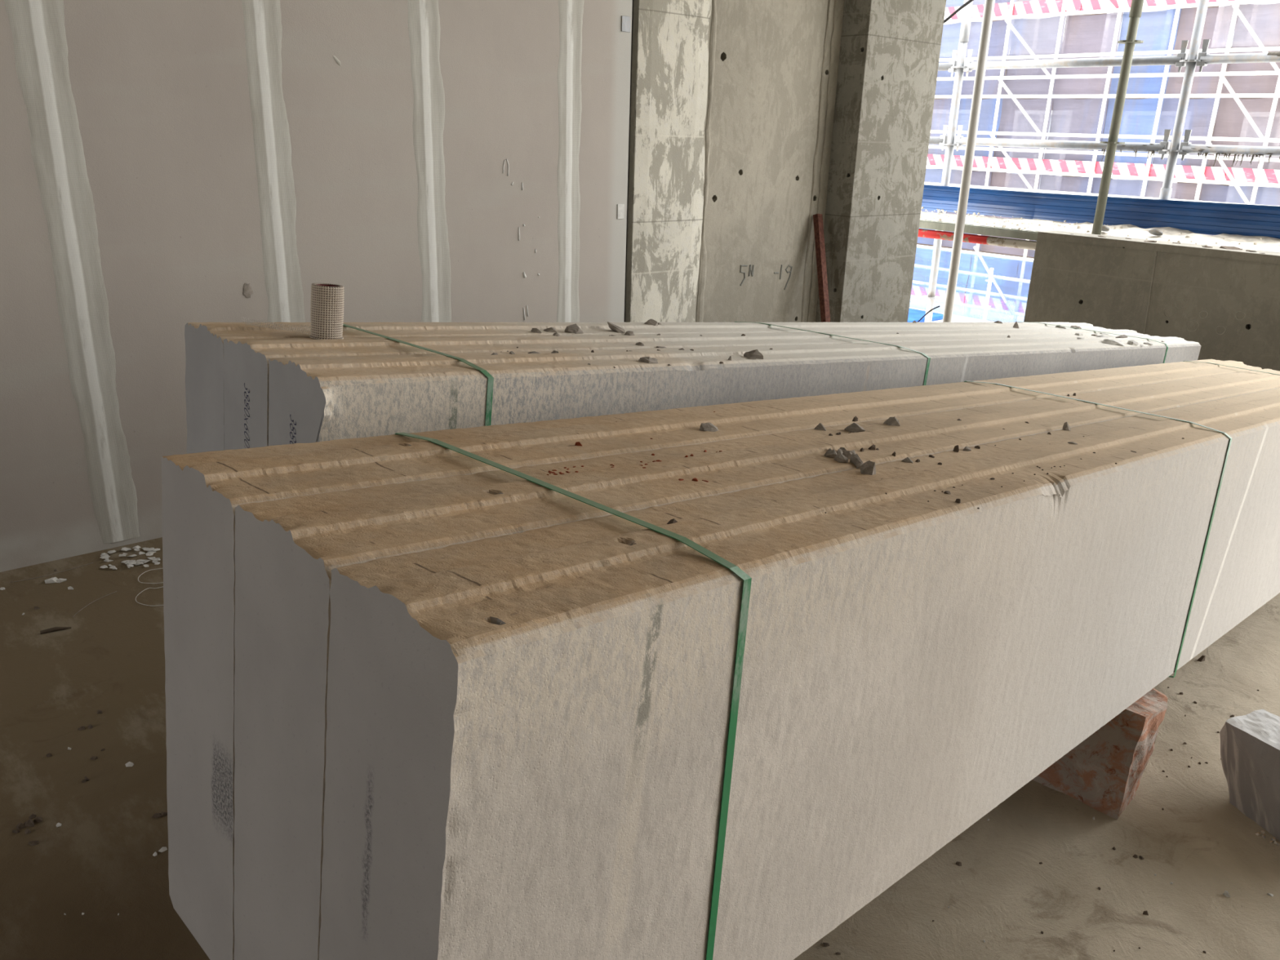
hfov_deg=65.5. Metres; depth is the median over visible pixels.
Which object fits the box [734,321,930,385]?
strap
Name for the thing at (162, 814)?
crumb
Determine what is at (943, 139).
scaffold ledger
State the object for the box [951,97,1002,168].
net
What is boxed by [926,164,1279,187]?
ledger
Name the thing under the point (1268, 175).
board
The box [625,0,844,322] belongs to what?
wall
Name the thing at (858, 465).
lump
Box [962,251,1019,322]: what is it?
net
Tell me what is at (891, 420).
chip
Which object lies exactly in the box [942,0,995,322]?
pipe
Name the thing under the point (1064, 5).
scaffolding pole
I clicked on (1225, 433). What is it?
strap
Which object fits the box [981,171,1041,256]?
net
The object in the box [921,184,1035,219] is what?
sheet
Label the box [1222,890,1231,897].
crumb
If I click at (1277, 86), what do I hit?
scaffolding pole
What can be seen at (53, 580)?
crumb
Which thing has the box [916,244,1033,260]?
ledger
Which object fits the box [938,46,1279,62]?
scaffold pole
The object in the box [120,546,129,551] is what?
flake
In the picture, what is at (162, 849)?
crumb
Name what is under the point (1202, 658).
crumb
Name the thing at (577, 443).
crumb
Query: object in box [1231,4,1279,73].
diagonal brace
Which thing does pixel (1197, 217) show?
sheet
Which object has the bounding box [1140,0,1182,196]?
scaffolding pole
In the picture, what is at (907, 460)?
chip
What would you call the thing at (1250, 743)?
concrete offcut
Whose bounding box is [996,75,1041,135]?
diagonal brace
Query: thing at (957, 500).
chip
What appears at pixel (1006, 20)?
diagonal brace
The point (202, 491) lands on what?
panel
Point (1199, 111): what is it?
net
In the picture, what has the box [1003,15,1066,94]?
net
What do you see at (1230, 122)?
net
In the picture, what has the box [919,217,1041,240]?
plank
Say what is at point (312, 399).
panel
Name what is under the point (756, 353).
chip
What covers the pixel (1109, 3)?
diagonal brace
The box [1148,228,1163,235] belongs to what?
stone
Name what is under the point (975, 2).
net
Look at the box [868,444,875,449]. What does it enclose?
chip
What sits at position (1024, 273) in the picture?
net
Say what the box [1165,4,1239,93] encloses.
net
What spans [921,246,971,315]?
net
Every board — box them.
[926,154,1057,171]
[943,0,1082,19]
[1054,160,1227,180]
[1080,0,1235,10]
[1225,167,1279,183]
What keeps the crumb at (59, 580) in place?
on the floor
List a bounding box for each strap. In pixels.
[342,323,493,426]
[395,432,751,959]
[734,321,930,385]
[964,380,1231,677]
[1017,321,1168,363]
[1183,360,1279,375]
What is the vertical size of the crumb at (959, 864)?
0.006 m
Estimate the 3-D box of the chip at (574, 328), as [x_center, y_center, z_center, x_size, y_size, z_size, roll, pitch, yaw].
[-0.159,-0.361,2.375,0.043,0.024,0.028,-16,26,-42]
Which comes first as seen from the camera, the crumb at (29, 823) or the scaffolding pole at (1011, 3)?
the crumb at (29, 823)
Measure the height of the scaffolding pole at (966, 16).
4.030 m
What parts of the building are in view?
pane, pane, pane, pane, pane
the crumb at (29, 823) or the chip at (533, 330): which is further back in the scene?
the chip at (533, 330)
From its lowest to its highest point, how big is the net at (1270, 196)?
1.150 m
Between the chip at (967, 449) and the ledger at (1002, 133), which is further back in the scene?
the ledger at (1002, 133)
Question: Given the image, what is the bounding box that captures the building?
[916,2,1279,293]
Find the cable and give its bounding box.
[943,0,973,22]
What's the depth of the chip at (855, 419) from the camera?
1.69 m
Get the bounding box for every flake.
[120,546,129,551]
[126,560,136,564]
[144,547,154,551]
[151,557,160,561]
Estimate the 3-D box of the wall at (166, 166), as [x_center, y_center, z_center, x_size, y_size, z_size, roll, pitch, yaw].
[-2.758,-0.925,2.258,6.972,2.900,0.207,-14,25,-38]
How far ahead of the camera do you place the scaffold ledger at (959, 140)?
5.95 m
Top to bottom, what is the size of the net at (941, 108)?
1.000 m
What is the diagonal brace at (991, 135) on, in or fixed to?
attached to the ledger at (1002, 133)
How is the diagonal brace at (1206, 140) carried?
attached to the ledger at (1002, 133)
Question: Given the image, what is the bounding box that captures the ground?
[909,306,994,322]
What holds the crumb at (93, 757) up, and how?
on the floor
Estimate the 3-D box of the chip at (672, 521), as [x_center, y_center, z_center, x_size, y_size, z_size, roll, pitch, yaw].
[0.036,0.046,1.083,0.011,0.007,0.010,13,22,30]
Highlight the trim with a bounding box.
[623,0,633,322]
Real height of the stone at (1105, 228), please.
0.038 m
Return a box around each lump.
[823,449,836,457]
[834,452,848,462]
[836,448,842,453]
[842,450,852,459]
[849,453,863,466]
[856,462,862,468]
[859,460,875,475]
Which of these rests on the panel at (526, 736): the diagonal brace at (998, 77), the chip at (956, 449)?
the chip at (956, 449)
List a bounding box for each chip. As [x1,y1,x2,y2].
[530,328,541,333]
[543,327,557,332]
[564,323,583,333]
[607,321,625,333]
[624,330,634,335]
[635,342,644,346]
[638,356,657,363]
[644,319,657,325]
[666,518,677,524]
[698,422,718,431]
[743,349,763,359]
[813,422,826,431]
[844,422,865,432]
[852,416,857,422]
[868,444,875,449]
[883,416,900,426]
[901,457,913,463]
[952,444,959,452]
[955,498,960,503]
[962,446,971,451]
[1013,320,1018,328]
[1054,324,1066,328]
[1062,422,1071,431]
[1069,325,1081,328]
[1101,338,1124,346]
[1115,334,1127,337]
[1127,339,1138,345]
[1218,245,1242,249]
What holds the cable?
hanging from the ceiling
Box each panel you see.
[160,359,1262,959]
[184,321,1106,453]
[223,328,1150,449]
[233,368,1279,959]
[268,336,1200,445]
[319,387,1279,959]
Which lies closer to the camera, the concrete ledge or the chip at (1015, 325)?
the chip at (1015, 325)
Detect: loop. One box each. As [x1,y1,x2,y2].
[135,586,163,606]
[137,568,163,583]
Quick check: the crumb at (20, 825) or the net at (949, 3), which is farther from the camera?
the net at (949, 3)
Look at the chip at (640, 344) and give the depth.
2.28 m
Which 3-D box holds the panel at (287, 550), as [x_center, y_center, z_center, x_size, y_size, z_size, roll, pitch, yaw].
[0.998,0.112,2.368,3.922,1.002,0.199,-17,26,-42]
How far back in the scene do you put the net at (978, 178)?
14.97 m
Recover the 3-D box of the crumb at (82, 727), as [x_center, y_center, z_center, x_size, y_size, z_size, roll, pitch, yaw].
[-1.354,0.600,2.412,0.016,0.009,0.012,-15,25,-40]
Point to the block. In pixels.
(1104, 772)
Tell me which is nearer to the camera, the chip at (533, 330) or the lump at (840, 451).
the lump at (840, 451)
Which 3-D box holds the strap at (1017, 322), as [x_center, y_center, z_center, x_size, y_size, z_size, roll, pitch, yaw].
[1.787,-0.312,4.119,0.604,0.614,0.121,16,24,35]
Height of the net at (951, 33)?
1.030 m
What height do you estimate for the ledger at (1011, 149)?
0.045 m
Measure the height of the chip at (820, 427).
0.013 m
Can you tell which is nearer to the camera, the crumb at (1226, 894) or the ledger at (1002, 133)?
the crumb at (1226, 894)
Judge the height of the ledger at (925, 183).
0.045 m
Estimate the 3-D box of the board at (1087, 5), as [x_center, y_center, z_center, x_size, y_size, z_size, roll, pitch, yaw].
[6.519,-5.952,12.286,0.020,0.170,2.190,-14,25,-38]
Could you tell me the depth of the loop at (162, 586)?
3.06 m
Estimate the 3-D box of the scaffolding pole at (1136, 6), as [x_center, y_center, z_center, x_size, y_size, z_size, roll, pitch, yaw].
[2.491,-2.226,5.053,0.118,1.927,0.118,-14,25,-38]
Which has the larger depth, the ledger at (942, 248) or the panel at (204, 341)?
the ledger at (942, 248)
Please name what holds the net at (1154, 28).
attached to the scaffolding pole at (1121, 3)
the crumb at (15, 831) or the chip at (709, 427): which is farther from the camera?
the crumb at (15, 831)
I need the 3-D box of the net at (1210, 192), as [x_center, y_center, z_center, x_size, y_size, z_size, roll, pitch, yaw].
[7.253,-3.102,12.421,0.080,1.150,0.640,-14,25,-38]
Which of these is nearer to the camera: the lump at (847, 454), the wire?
the lump at (847, 454)
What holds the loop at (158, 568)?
on the floor
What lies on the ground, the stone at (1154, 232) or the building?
the building
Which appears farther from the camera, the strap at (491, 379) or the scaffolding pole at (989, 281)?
the scaffolding pole at (989, 281)
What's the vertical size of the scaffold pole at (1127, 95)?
0.045 m
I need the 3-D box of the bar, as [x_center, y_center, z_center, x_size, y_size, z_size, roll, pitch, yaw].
[0.991,-0.882,5.320,0.049,1.027,0.382,-5,21,-20]
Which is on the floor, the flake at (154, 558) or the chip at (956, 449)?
the flake at (154, 558)
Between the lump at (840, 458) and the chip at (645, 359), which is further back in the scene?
the chip at (645, 359)
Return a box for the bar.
[813,213,830,322]
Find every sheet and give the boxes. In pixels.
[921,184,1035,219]
[1031,191,1279,239]
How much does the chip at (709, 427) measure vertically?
0.015 m
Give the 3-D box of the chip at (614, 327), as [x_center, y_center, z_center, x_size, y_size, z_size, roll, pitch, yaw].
[-0.060,-0.381,2.479,0.044,0.028,0.038,-2,20,-11]
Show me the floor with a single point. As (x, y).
(100, 864)
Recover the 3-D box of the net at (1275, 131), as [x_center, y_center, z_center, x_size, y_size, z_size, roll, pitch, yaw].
[7.961,-3.837,11.333,0.082,1.000,1.430,-15,25,-39]
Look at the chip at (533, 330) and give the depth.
2.30 m
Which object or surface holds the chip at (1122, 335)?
on the panel at (312, 399)
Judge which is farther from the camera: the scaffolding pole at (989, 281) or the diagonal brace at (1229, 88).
the scaffolding pole at (989, 281)
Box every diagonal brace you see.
[973,245,1011,311]
[989,132,1033,191]
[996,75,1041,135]
[1004,18,1050,77]
[1104,0,1116,11]
[1204,137,1250,204]
[1217,71,1265,141]
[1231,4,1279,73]
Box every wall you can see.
[0,0,632,572]
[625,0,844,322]
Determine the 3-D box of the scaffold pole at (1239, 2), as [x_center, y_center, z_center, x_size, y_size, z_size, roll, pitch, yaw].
[5.643,-6.164,13.155,0.047,0.045,8.300,-14,25,-38]
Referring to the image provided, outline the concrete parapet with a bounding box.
[1023,230,1279,371]
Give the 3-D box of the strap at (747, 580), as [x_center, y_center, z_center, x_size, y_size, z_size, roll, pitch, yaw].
[-0.150,0.299,1.229,0.597,0.620,0.091,18,25,39]
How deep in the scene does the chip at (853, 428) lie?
1.68 m
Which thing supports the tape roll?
on the panel at (246, 361)
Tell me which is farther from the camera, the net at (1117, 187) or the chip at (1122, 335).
the net at (1117, 187)
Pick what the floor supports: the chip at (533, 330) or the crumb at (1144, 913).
the crumb at (1144, 913)
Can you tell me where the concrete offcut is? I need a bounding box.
[1219,709,1279,840]
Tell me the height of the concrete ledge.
0.058 m
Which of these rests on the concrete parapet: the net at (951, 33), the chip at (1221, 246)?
the chip at (1221, 246)
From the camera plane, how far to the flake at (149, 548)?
3.40 m
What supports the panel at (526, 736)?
on the batten
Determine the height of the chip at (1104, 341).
0.022 m
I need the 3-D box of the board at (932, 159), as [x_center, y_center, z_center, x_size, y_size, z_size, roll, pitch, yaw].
[5.027,-4.637,14.518,0.020,0.150,2.190,-14,25,-38]
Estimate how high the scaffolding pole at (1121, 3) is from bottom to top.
6.000 m
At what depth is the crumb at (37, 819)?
2.09 m
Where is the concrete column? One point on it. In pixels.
(890, 50)
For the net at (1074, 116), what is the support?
attached to the scaffolding pole at (1064, 5)
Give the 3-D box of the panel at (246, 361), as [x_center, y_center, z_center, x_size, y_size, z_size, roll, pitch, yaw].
[0.698,-0.157,3.120,3.921,0.989,0.194,-15,26,-40]
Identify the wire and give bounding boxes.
[916,305,940,322]
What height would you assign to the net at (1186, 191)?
1.150 m
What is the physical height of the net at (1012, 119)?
1.000 m
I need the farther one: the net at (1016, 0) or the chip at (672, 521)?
the net at (1016, 0)
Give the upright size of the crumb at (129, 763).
0.007 m
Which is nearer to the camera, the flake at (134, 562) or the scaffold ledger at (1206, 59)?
the flake at (134, 562)
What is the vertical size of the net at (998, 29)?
1.030 m
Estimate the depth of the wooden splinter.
2.86 m
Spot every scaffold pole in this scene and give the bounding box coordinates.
[934,93,1279,98]
[936,71,1279,80]
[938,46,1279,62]
[943,0,1279,23]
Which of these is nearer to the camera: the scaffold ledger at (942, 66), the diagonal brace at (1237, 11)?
the scaffold ledger at (942, 66)
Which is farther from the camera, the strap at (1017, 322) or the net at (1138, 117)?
the net at (1138, 117)
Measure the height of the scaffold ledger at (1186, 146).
0.203 m
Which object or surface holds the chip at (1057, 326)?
on the panel at (204, 341)
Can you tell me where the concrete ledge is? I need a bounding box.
[920,206,1279,252]
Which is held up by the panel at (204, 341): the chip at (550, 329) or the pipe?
the chip at (550, 329)
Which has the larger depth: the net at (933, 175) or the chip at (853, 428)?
the net at (933, 175)
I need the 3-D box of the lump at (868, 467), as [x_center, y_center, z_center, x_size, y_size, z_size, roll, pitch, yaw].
[0.324,-0.018,1.410,0.024,0.021,0.016,4,19,5]
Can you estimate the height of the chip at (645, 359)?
0.013 m
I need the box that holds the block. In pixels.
[1032,688,1168,819]
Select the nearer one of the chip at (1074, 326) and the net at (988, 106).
the chip at (1074, 326)
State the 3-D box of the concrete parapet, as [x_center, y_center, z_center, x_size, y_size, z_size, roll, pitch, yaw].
[2.796,-0.641,4.894,0.186,0.968,1.870,-14,25,-38]
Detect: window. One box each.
[1053,12,1123,94]
[1222,3,1279,93]
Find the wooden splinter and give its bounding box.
[40,626,71,634]
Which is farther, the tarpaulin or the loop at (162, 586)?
the tarpaulin
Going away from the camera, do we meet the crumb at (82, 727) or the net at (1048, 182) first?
the crumb at (82, 727)
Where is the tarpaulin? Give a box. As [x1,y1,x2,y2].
[907,308,943,322]
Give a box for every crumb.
[12,829,19,833]
[16,822,26,829]
[23,818,34,826]
[27,840,39,845]
[28,813,36,818]
[33,816,42,822]
[44,577,57,583]
[56,577,66,582]
[77,725,85,730]
[90,755,97,759]
[124,761,133,767]
[151,813,162,817]
[158,846,167,852]
[160,812,167,816]
[574,441,582,446]
[955,861,961,866]
[1142,910,1148,915]
[1197,655,1204,662]
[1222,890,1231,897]
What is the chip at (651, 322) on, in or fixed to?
on the panel at (204, 341)
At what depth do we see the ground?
14.90 m
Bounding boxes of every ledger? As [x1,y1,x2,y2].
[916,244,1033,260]
[924,182,1279,206]
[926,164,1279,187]
[928,124,948,151]
[928,145,1279,162]
[930,129,1279,142]
[937,49,957,76]
[953,124,1171,164]
[963,40,1188,76]
[1177,129,1279,168]
[1195,39,1279,71]
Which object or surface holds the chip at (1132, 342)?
on the panel at (312, 399)
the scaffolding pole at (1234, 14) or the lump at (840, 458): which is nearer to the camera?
the lump at (840, 458)
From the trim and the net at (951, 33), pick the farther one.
the net at (951, 33)
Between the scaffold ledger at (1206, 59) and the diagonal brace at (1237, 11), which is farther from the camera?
the diagonal brace at (1237, 11)
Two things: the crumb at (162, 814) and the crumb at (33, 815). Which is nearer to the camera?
the crumb at (33, 815)
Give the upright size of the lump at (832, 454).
0.013 m
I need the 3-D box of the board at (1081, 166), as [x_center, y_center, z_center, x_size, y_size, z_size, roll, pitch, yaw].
[6.456,-4.042,12.955,0.020,0.150,2.190,-14,25,-38]
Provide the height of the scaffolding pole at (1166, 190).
4.030 m
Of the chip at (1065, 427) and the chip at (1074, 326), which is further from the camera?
the chip at (1074, 326)
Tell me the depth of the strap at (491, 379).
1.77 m
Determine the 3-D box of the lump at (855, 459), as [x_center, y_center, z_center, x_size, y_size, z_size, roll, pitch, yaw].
[0.319,-0.029,1.462,0.024,0.018,0.013,19,26,40]
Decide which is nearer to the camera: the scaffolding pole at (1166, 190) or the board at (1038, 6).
the scaffolding pole at (1166, 190)
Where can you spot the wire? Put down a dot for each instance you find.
(922, 317)
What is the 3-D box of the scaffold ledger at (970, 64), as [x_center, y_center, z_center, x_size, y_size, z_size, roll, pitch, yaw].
[2.524,-2.483,5.883,0.048,0.160,1.359,-14,25,-38]
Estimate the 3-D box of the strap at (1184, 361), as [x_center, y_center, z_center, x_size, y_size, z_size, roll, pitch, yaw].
[2.147,-0.070,3.510,0.597,0.620,0.094,18,25,38]
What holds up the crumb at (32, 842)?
on the floor
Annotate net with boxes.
[909,246,929,308]
[916,168,942,244]
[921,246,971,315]
[928,98,951,165]
[934,22,961,95]
[941,168,991,250]
[945,0,964,7]
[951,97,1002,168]
[960,18,1013,94]
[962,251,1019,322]
[972,0,1016,5]
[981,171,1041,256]
[994,97,1053,170]
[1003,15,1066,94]
[1008,257,1033,322]
[1016,0,1036,1]
[1028,174,1094,257]
[1042,97,1108,173]
[1092,177,1148,196]
[1097,97,1164,176]
[1109,8,1182,94]
[1145,180,1203,200]
[1149,97,1221,179]
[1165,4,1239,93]
[1200,183,1258,235]
[1207,97,1279,182]
[1254,186,1279,205]
[1259,97,1279,183]
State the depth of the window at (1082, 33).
13.23 m
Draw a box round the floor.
[0,537,1279,959]
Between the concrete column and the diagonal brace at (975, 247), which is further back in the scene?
the diagonal brace at (975, 247)
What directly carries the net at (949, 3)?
attached to the standard
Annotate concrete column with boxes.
[815,0,946,322]
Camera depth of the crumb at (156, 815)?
2.12 m
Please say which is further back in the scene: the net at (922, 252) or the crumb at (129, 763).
the net at (922, 252)
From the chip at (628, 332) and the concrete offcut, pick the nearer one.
the concrete offcut

